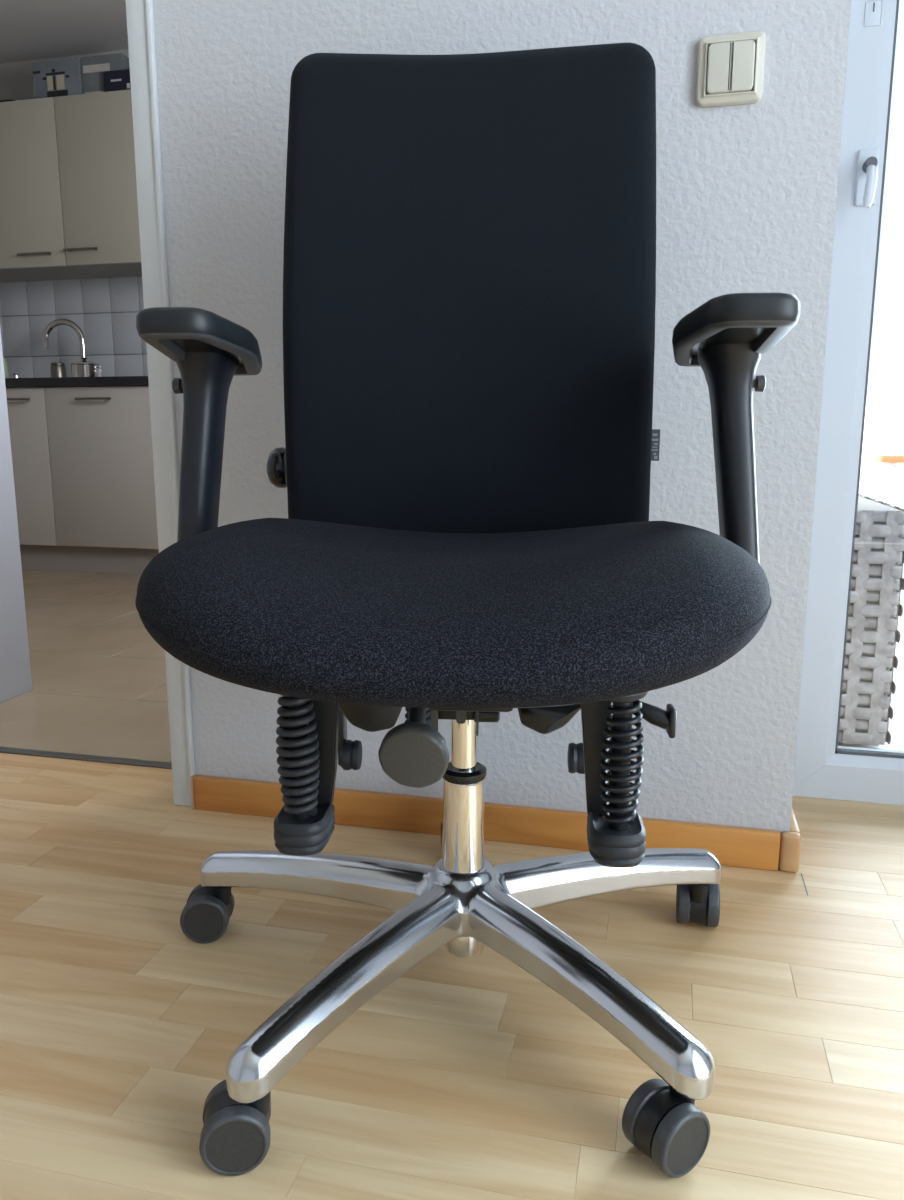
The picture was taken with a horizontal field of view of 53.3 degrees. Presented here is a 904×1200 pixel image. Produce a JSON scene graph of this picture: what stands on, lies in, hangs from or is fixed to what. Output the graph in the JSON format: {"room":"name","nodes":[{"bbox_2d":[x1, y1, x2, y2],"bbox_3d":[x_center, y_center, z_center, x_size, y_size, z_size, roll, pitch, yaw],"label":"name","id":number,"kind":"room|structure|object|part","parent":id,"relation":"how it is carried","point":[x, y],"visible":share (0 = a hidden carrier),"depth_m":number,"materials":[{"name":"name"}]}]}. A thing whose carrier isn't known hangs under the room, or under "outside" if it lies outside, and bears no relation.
{"room":"living room","nodes":[
{"label":"living room","id":0,"kind":"room"},
{"bbox_2d":[0,329,31,702],"bbox_3d":[-1.164,-0.964,1.729,0.163,2.500,0.534,3,11,13],"label":"door","id":1,"kind":"structure","parent":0,"point":[15,669],"depth_m":2.10,"materials":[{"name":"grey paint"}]},
{"bbox_2d":[0,0,127,63],"bbox_3d":[-1.485,-2.342,2.863,3.800,0.110,2.755,3,11,13],"label":"ceiling","id":2,"kind":"structure","parent":0,"point":[29,29],"depth_m":3.91,"materials":[{"name":"white paint"}]},
{"bbox_2d":[0,50,128,100],"bbox_3d":[-1.106,-1.368,4.321,3.650,2.340,0.140,3,11,13],"label":"wall","id":3,"kind":"structure","parent":0,"point":[16,78],"depth_m":4.27,"materials":[{"name":"grey paint"}]},
{"bbox_2d":[0,97,107,282],"bbox_3d":[-1.980,-1.875,4.172,0.600,0.697,0.370,3,11,13],"label":"upper cabinet","id":4,"kind":"object","parent":3,"relation":"attached to","point":[32,241],"visible":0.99,"depth_m":4.00,"materials":[{"name":"grey"}]},
{"bbox_3d":[-2.014,-1.849,4.033,0.597,0.694,0.019,3,11,13],"label":"door","id":5,"kind":"part","parent":4,"relation":"part of","materials":[{"name":"beige"}]},
{"bbox_3d":[-1.865,-1.547,4.028,0.171,0.010,0.030,3,11,13],"label":"handle","id":6,"kind":"part","parent":4,"relation":"part of","materials":[{"name":"silver metal"}]},
{"bbox_2d":[32,58,82,98],"bbox_3d":[-1.697,-2.282,4.021,0.232,0.158,0.221,3,11,13],"label":"carton","id":7,"kind":"object","parent":4,"relation":"on","point":[55,78],"visible":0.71,"depth_m":3.91,"materials":[{"name":"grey cardboard"}]},
{"bbox_2d":[33,69,68,97],"bbox_3d":[-1.747,-2.249,3.925,0.182,0.120,0.001,3,11,13],"label":"print","id":8,"kind":"object","parent":7,"relation":"attached to","point":[47,83],"depth_m":3.92,"materials":[{"name":"gold"}]},
{"bbox_2d":[0,276,147,377],"bbox_3d":[-1.572,-1.302,4.365,2.330,0.606,0.016,3,11,13],"label":"backsplash","id":9,"kind":"structure","parent":3,"relation":"attached to","point":[106,310],"depth_m":4.41,"materials":[{"name":"grey tile"}]},
{"bbox_2d":[54,89,141,277],"bbox_3d":[-1.395,-1.849,4.034,0.600,0.697,0.370,3,11,13],"label":"upper cabinet","id":10,"kind":"object","parent":3,"relation":"attached to","point":[95,135],"visible":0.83,"depth_m":3.91,"materials":[{"name":"grey"}]},
{"bbox_3d":[-1.634,-1.547,3.971,0.170,0.010,0.030,3,11,13],"label":"handle","id":11,"kind":"part","parent":10,"relation":"part of","materials":[{"name":"silver metal"}]},
{"bbox_2d":[80,53,129,93],"bbox_3d":[-1.483,-2.275,3.970,0.200,0.163,0.201,3,11,13],"label":"carton","id":12,"kind":"object","parent":10,"relation":"on","point":[92,67],"visible":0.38,"depth_m":3.88,"materials":[{"name":"grey cardboard"}]},
{"bbox_2d":[103,69,130,91],"bbox_3d":[-1.404,-2.211,3.840,0.170,0.085,0.026,3,11,13],"label":"carton","id":13,"kind":"object","parent":10,"relation":"on","point":[117,80],"visible":0.55,"depth_m":3.83,"materials":[{"name":"black cardboard"}]},
{"bbox_2d":[0,747,171,768],"bbox_3d":[-0.781,0.301,1.754,0.755,0.004,0.024,3,11,13],"label":"threshold","id":14,"kind":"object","parent":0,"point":[126,761],"depth_m":1.73,"materials":[{"name":"brown wood"}]},
{"bbox_2d":[0,569,903,1199],"bbox_3d":[-1.010,0.402,1.356,5.350,0.050,6.604,3,11,13],"label":"floor","id":15,"kind":"structure","parent":0,"point":[472,1077],"depth_m":0.98,"materials":[{"name":"beige wood"}]},
{"bbox_2d":[6,387,56,545],"bbox_3d":[-1.985,-0.640,4.266,0.599,0.689,0.605,3,11,13],"label":"base cabinet","id":16,"kind":"object","parent":15,"relation":"on","point":[27,415],"visible":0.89,"depth_m":3.96,"materials":[{"name":"grey"}]},
{"bbox_3d":[-1.901,-0.870,3.902,0.170,0.010,0.030,3,11,13],"label":"handle","id":17,"kind":"part","parent":16,"relation":"part of","materials":[{"name":"silver metal"}]},
{"bbox_2d":[20,544,158,573],"bbox_3d":[-1.707,-0.189,4.055,2.475,0.120,0.020,3,11,13],"label":"plinth","id":18,"kind":"object","parent":15,"relation":"on","point":[33,557],"visible":0.33,"depth_m":4.03,"materials":[{"name":"beige"}]},
{"bbox_2d":[44,386,158,548],"bbox_3d":[-1.403,-0.615,4.129,0.595,0.689,0.605,3,11,13],"label":"base cabinet","id":19,"kind":"object","parent":15,"relation":"on","point":[100,437],"visible":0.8,"depth_m":3.88,"materials":[{"name":"grey"}]},
{"bbox_3d":[-1.515,-0.853,3.811,0.170,0.010,0.030,3,11,13],"label":"handle","id":20,"kind":"part","parent":19,"relation":"part of","materials":[{"name":"silver metal"}]},
{"bbox_2d":[135,42,799,1177],"bbox_3d":[-0.006,-0.079,0.933,0.675,1.051,0.702,1,11,4],"label":"office chair","id":21,"kind":"object","parent":15,"relation":"on","point":[468,537],"visible":1,"depth_m":0.98,"materials":[{"name":"black fabric"}]},
{"bbox_3d":[-0.238,-0.249,0.891,0.053,0.020,0.244,-1,11,-6],"label":"pad plate","id":22,"kind":"part","parent":21,"relation":"part of","materials":[{"name":"black plastic"}]},
{"bbox_3d":[-0.262,-0.130,0.963,0.074,0.262,0.092,1,11,4],"label":"post","id":23,"kind":"part","parent":21,"relation":"part of","materials":[{"name":"black plastic"}]},
{"bbox_2d":[187,888,230,914],"bbox_3d":[-0.306,0.386,1.125,0.055,0.047,0.018,-1,11,-3],"label":"hood","id":24,"kind":"object","parent":21,"relation":"attached to","point":[221,896],"depth_m":1.11,"materials":[{"name":"black plastic"}]},
{"bbox_3d":[-0.287,0.364,1.122,0.024,0.029,0.024,-1,11,-3],"label":"stem","id":25,"kind":"part","parent":21,"relation":"part of","materials":[{"name":"black plastic"}]},
{"bbox_2d":[203,1091,268,1125],"bbox_3d":[-0.187,0.451,0.779,0.055,0.047,0.018,-2,11,-10],"label":"hood","id":26,"kind":"object","parent":21,"relation":"attached to","point":[217,1104],"depth_m":0.77,"materials":[{"name":"black plastic"}]},
{"bbox_3d":[-0.168,0.428,0.779,0.024,0.029,0.024,-2,11,-10],"label":"stem","id":27,"kind":"part","parent":21,"relation":"part of","materials":[{"name":"black plastic"}]},
{"bbox_3d":[-0.209,-0.160,1.086,0.026,0.049,0.049,1,11,4],"label":"knob","id":28,"kind":"part","parent":21,"relation":"part of","materials":[{"name":"black plastic"}]},
{"bbox_3d":[-0.139,0.137,0.814,0.017,0.138,0.017,1,11,4],"label":"rod","id":29,"kind":"part","parent":21,"relation":"part of","materials":[{"name":"black plastic"}]},
{"bbox_3d":[-0.182,0.329,1.084,0.271,0.063,0.052,3,11,18],"label":"leg","id":30,"kind":"part","parent":21,"relation":"part of","materials":[{"name":"silver metal"}]},
{"bbox_3d":[-0.120,0.129,0.847,0.033,0.136,0.014,1,11,4],"label":"arm plate","id":31,"kind":"part","parent":21,"relation":"part of","materials":[{"name":"black plastic"}]},
{"bbox_3d":[-0.106,0.371,0.859,0.052,0.063,0.271,7,13,35],"label":"leg","id":32,"kind":"part","parent":21,"relation":"part of","materials":[{"name":"silver metal"}]},
{"bbox_3d":[-0.133,0.119,1.086,0.008,0.163,0.024,1,11,4],"label":"rocker plate","id":33,"kind":"part","parent":21,"relation":"part of","materials":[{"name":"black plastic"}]},
{"bbox_3d":[-0.084,0.116,0.944,0.071,0.035,0.040,1,11,4],"label":"tilt lever","id":34,"kind":"part","parent":21,"relation":"part of","materials":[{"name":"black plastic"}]},
{"bbox_3d":[-0.031,0.090,0.845,0.017,0.059,0.057,1,11,4],"label":"knob rod","id":35,"kind":"part","parent":21,"relation":"part of","materials":[{"name":"black plastic"}]},
{"bbox_3d":[0.008,0.302,1.225,0.052,0.063,0.270,0,11,-2],"label":"leg","id":36,"kind":"part","parent":21,"relation":"part of","materials":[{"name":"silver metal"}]},
{"bbox_3d":[0.003,-0.013,0.829,0.532,0.108,0.475,1,11,4],"label":"seat","id":37,"kind":"part","parent":21,"relation":"part of","materials":[{"name":"black fabric"}]},
{"bbox_3d":[0.019,-0.326,1.058,0.428,0.612,0.138,1,11,4],"label":"backrest","id":38,"kind":"part","parent":21,"relation":"part of","materials":[{"name":"black fabric"}]},
{"bbox_3d":[0.101,0.116,0.929,0.068,0.035,0.040,1,11,4],"label":"tilt lever","id":39,"kind":"part","parent":21,"relation":"part of","materials":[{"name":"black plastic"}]},
{"bbox_3d":[0.131,0.133,0.828,0.032,0.136,0.014,1,11,4],"label":"arm plate","id":40,"kind":"part","parent":21,"relation":"part of","materials":[{"name":"black plastic"}]},
{"bbox_3d":[0.134,0.370,0.860,0.052,0.063,0.271,-8,13,-35],"label":"leg","id":41,"kind":"part","parent":21,"relation":"part of","materials":[{"name":"silver metal"}]},
{"bbox_3d":[0.149,0.141,0.792,0.017,0.138,0.017,1,11,4],"label":"rod","id":42,"kind":"part","parent":21,"relation":"part of","materials":[{"name":"black plastic"}]},
{"bbox_3d":[0.208,0.328,1.086,0.271,0.063,0.052,-3,11,-18],"label":"leg","id":43,"kind":"part","parent":21,"relation":"part of","materials":[{"name":"silver metal"}]},
{"bbox_2d":[603,691,648,701],"bbox_3d":[0.141,0.074,0.785,0.062,0.020,0.062,1,11,4],"label":"cup","id":44,"kind":"object","parent":21,"relation":"on","point":[631,698],"depth_m":0.76,"materials":[{"name":"black plastic"}]},
{"bbox_3d":[0.167,0.100,0.828,0.070,0.031,0.019,5,12,24],"label":"lever stem","id":45,"kind":"part","parent":21,"relation":"part of","materials":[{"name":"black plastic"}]},
{"bbox_2d":[635,1090,684,1158],"bbox_3d":[0.185,0.451,0.777,0.055,0.047,0.018,-7,13,-32],"label":"hood","id":46,"kind":"object","parent":21,"relation":"attached to","point":[656,1111],"depth_m":0.76,"materials":[{"name":"black plastic"}]},
{"bbox_3d":[0.201,0.427,0.783,0.024,0.029,0.024,-7,13,-32],"label":"stem","id":47,"kind":"part","parent":21,"relation":"part of","materials":[{"name":"black plastic"}]},
{"bbox_2d":[690,899,706,923],"bbox_3d":[0.315,0.381,1.152,0.018,0.047,0.055,2,11,12],"label":"hood","id":48,"kind":"object","parent":21,"relation":"attached to","point":[698,911],"depth_m":1.13,"materials":[{"name":"black plastic"}]},
{"bbox_3d":[0.310,0.363,1.129,0.024,0.029,0.024,2,11,12],"label":"stem","id":49,"kind":"part","parent":21,"relation":"part of","materials":[{"name":"black plastic"}]},
{"bbox_3d":[0.283,-0.124,0.920,0.074,0.266,0.092,1,11,4],"label":"post","id":50,"kind":"part","parent":21,"relation":"part of","materials":[{"name":"black plastic"}]},
{"bbox_3d":[0.254,-0.244,0.834,0.060,0.018,0.234,1,11,4],"label":"pad plate","id":51,"kind":"part","parent":21,"relation":"part of","materials":[{"name":"black plastic"}]},
{"bbox_3d":[-2.568,-0.666,4.404,0.599,0.689,0.605,3,11,13],"label":"base cabinet","id":52,"kind":"object","parent":15,"relation":"on","visible":0},
{"bbox_2d":[5,376,148,387],"bbox_3d":[-1.658,-1.016,4.121,2.480,0.100,0.595,3,11,13],"label":"countertop","id":53,"kind":"structure","parent":52,"relation":"on","point":[111,380],"depth_m":3.81,"materials":[{"name":"stone"}]},
{"bbox_2d":[3,358,8,377],"bbox_3d":[-1.973,-1.022,3.938,0.052,0.105,0.052,3,11,13],"label":"bottle","id":54,"kind":"object","parent":53,"relation":"on","point":[4,360],"visible":0.35,"depth_m":3.93,"materials":[{"name":"green plastic"}]},
{"bbox_2d":[50,362,66,376],"bbox_3d":[-1.798,-1.042,4.111,0.066,0.080,0.066,3,11,13],"label":"metal cup","id":55,"kind":"object","parent":53,"relation":"on","point":[57,369],"visible":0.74,"depth_m":4.08,"materials":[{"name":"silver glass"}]},
{"bbox_3d":[-1.798,-1.076,4.105,0.062,0.012,0.062,3,11,13],"label":"lid","id":56,"kind":"part","parent":55,"relation":"part of","materials":[{"name":"silver metal"}]},
{"bbox_2d":[42,319,86,360],"bbox_3d":[-1.800,-1.173,4.233,0.269,0.292,0.069,3,11,13],"label":"tap","id":57,"kind":"object","parent":53,"relation":"on","point":[45,338],"visible":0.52,"depth_m":4.21,"materials":[{"name":"silver metal"}]},
{"bbox_2d":[70,358,100,376],"bbox_3d":[-1.671,-1.051,4.099,0.126,0.102,0.126,-8,13,-35],"label":"saucepan","id":58,"kind":"object","parent":53,"relation":"on","point":[84,368],"visible":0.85,"depth_m":4.05,"materials":[{"name":"silver metal"}]},
{"bbox_3d":[-1.671,-1.078,4.094,0.126,0.015,0.126,3,11,13],"label":"lid","id":59,"kind":"part","parent":58,"relation":"part of","materials":[{"name":"silver metal"}]},
{"bbox_2d":[96,371,101,376],"bbox_3d":[-1.581,-1.007,4.033,0.026,0.040,0.026,3,11,13],"label":"salt shaker","id":60,"kind":"object","parent":53,"relation":"on","point":[98,373],"visible":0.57,"depth_m":4.02,"materials":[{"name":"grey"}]},
{"bbox_3d":[-2.009,-1.011,4.158,0.380,0.003,0.340,3,11,13],"label":"sink","id":61,"kind":"object","parent":53,"relation":"in","visible":0},
{"bbox_2d":[11,373,20,377],"bbox_3d":[-1.959,-1.003,4.043,0.044,0.029,0.044,3,11,13],"label":"plug","id":62,"kind":"object","parent":61,"relation":"on","point":[14,375],"visible":0.68,"depth_m":4.03,"materials":[{"name":"silver metal"}]},
{"bbox_2d":[152,0,850,866],"bbox_3d":[0.044,-0.874,1.247,0.940,2.500,0.145,3,11,13],"label":"wall","id":63,"kind":"structure","parent":0,"point":[746,194],"depth_m":1.24,"materials":[{"name":"white paint"}]},
{"bbox_2d":[125,0,194,807],"bbox_3d":[-0.433,-0.895,1.359,0.040,2.500,0.156,3,11,13],"label":"trim","id":64,"kind":"structure","parent":63,"relation":"attached to","point":[135,9],"depth_m":1.38,"materials":[{"name":"grey paint"}]},
{"bbox_2d":[190,774,800,872],"bbox_3d":[0.056,0.322,1.489,0.954,0.058,0.216,3,11,13],"label":"baseboard","id":65,"kind":"structure","parent":63,"relation":"attached to","point":[754,848],"depth_m":1.37,"materials":[{"name":"brown wood"}]},
{"bbox_2d":[696,31,765,107],"bbox_3d":[0.349,-0.666,1.128,0.081,0.081,0.015,3,11,13],"label":"light switch","id":66,"kind":"object","parent":63,"relation":"attached to","point":[730,67],"visible":1,"depth_m":1.12,"materials":[{"name":"beige plastic"}]},
{"bbox_2d":[838,570,903,750],"bbox_3d":[2.519,0.205,3.201,4.050,0.100,3.750,3,11,13],"label":"floor","id":67,"kind":"structure","parent":0,"point":[896,725],"depth_m":2.46,"materials":[{"name":"white"}]},
{"bbox_2d":[838,494,903,745],"bbox_3d":[0.778,-0.015,2.505,0.693,0.547,0.814,3,11,13],"label":"wicker armchair","id":68,"kind":"object","parent":67,"relation":"on","point":[877,582],"visible":0.19,"depth_m":2.06,"materials":[{"name":"grey wicker"}]},
{"bbox_2d":[859,455,903,569],"bbox_3d":[2.851,-0.459,4.811,4.200,0.612,0.160,3,11,13],"label":"parapet","id":69,"kind":"object","parent":67,"relation":"on","point":[885,484],"visible":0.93,"depth_m":4.85,"materials":[{"name":"white"}]},
{"bbox_3d":[3.605,-0.708,4.580,2.650,0.037,0.160,3,11,13],"label":"rail","id":70,"kind":"part","parent":69,"relation":"part of","materials":[{"name":"brown wood"}]},
{"bbox_3d":[2.385,-0.732,4.874,0.040,0.025,0.040,3,11,13],"label":"rail post","id":71,"kind":"part","parent":69,"relation":"part of","materials":[{"name":"white"}]},
{"bbox_3d":[0.382,-0.897,1.369,0.340,2.500,0.255,3,11,13],"label":"wall pier","id":72,"kind":"object","parent":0,"visible":0},
{"bbox_2d":[792,0,903,805],"bbox_3d":[0.976,-0.694,1.318,0.860,2.120,0.189,3,11,13],"label":"door","id":73,"kind":"structure","parent":72,"relation":"attached to","point":[825,769],"depth_m":1.44,"materials":[{"name":"white plastic"}]},
{"bbox_3d":[0.619,-0.614,1.333,0.018,0.062,0.024,3,11,13],"label":"lever","id":74,"kind":"part","parent":73,"relation":"part of","materials":[{"name":"white plastic"}]},
{"bbox_3d":[0.620,-0.863,1.325,0.022,0.034,0.003,3,11,13],"label":"plate","id":75,"kind":"part","parent":73,"relation":"part of","materials":[{"name":"white plastic"}]},
{"label":"outside","id":76,"kind":"structure","parent":0,"visible":0},
{"bbox_2d":[861,331,903,466],"bbox_3d":[5.599,-2.851,9.907,4.400,5.200,2.000,3,11,13],"label":"house","id":77,"kind":"structure","parent":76,"point":[884,413],"depth_m":9.31,"materials":[{"name":"white paint"}]},
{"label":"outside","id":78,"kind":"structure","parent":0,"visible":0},
{"bbox_2d":[866,0,903,400],"bbox_3d":[0.950,-1.263,1.979,0.648,1.725,0.213,3,11,13],"label":"curtain","id":79,"kind":"object","parent":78,"point":[888,316],"visible":0.14,"depth_m":2.00,"materials":[{"name":"white fabric"}]}
]}

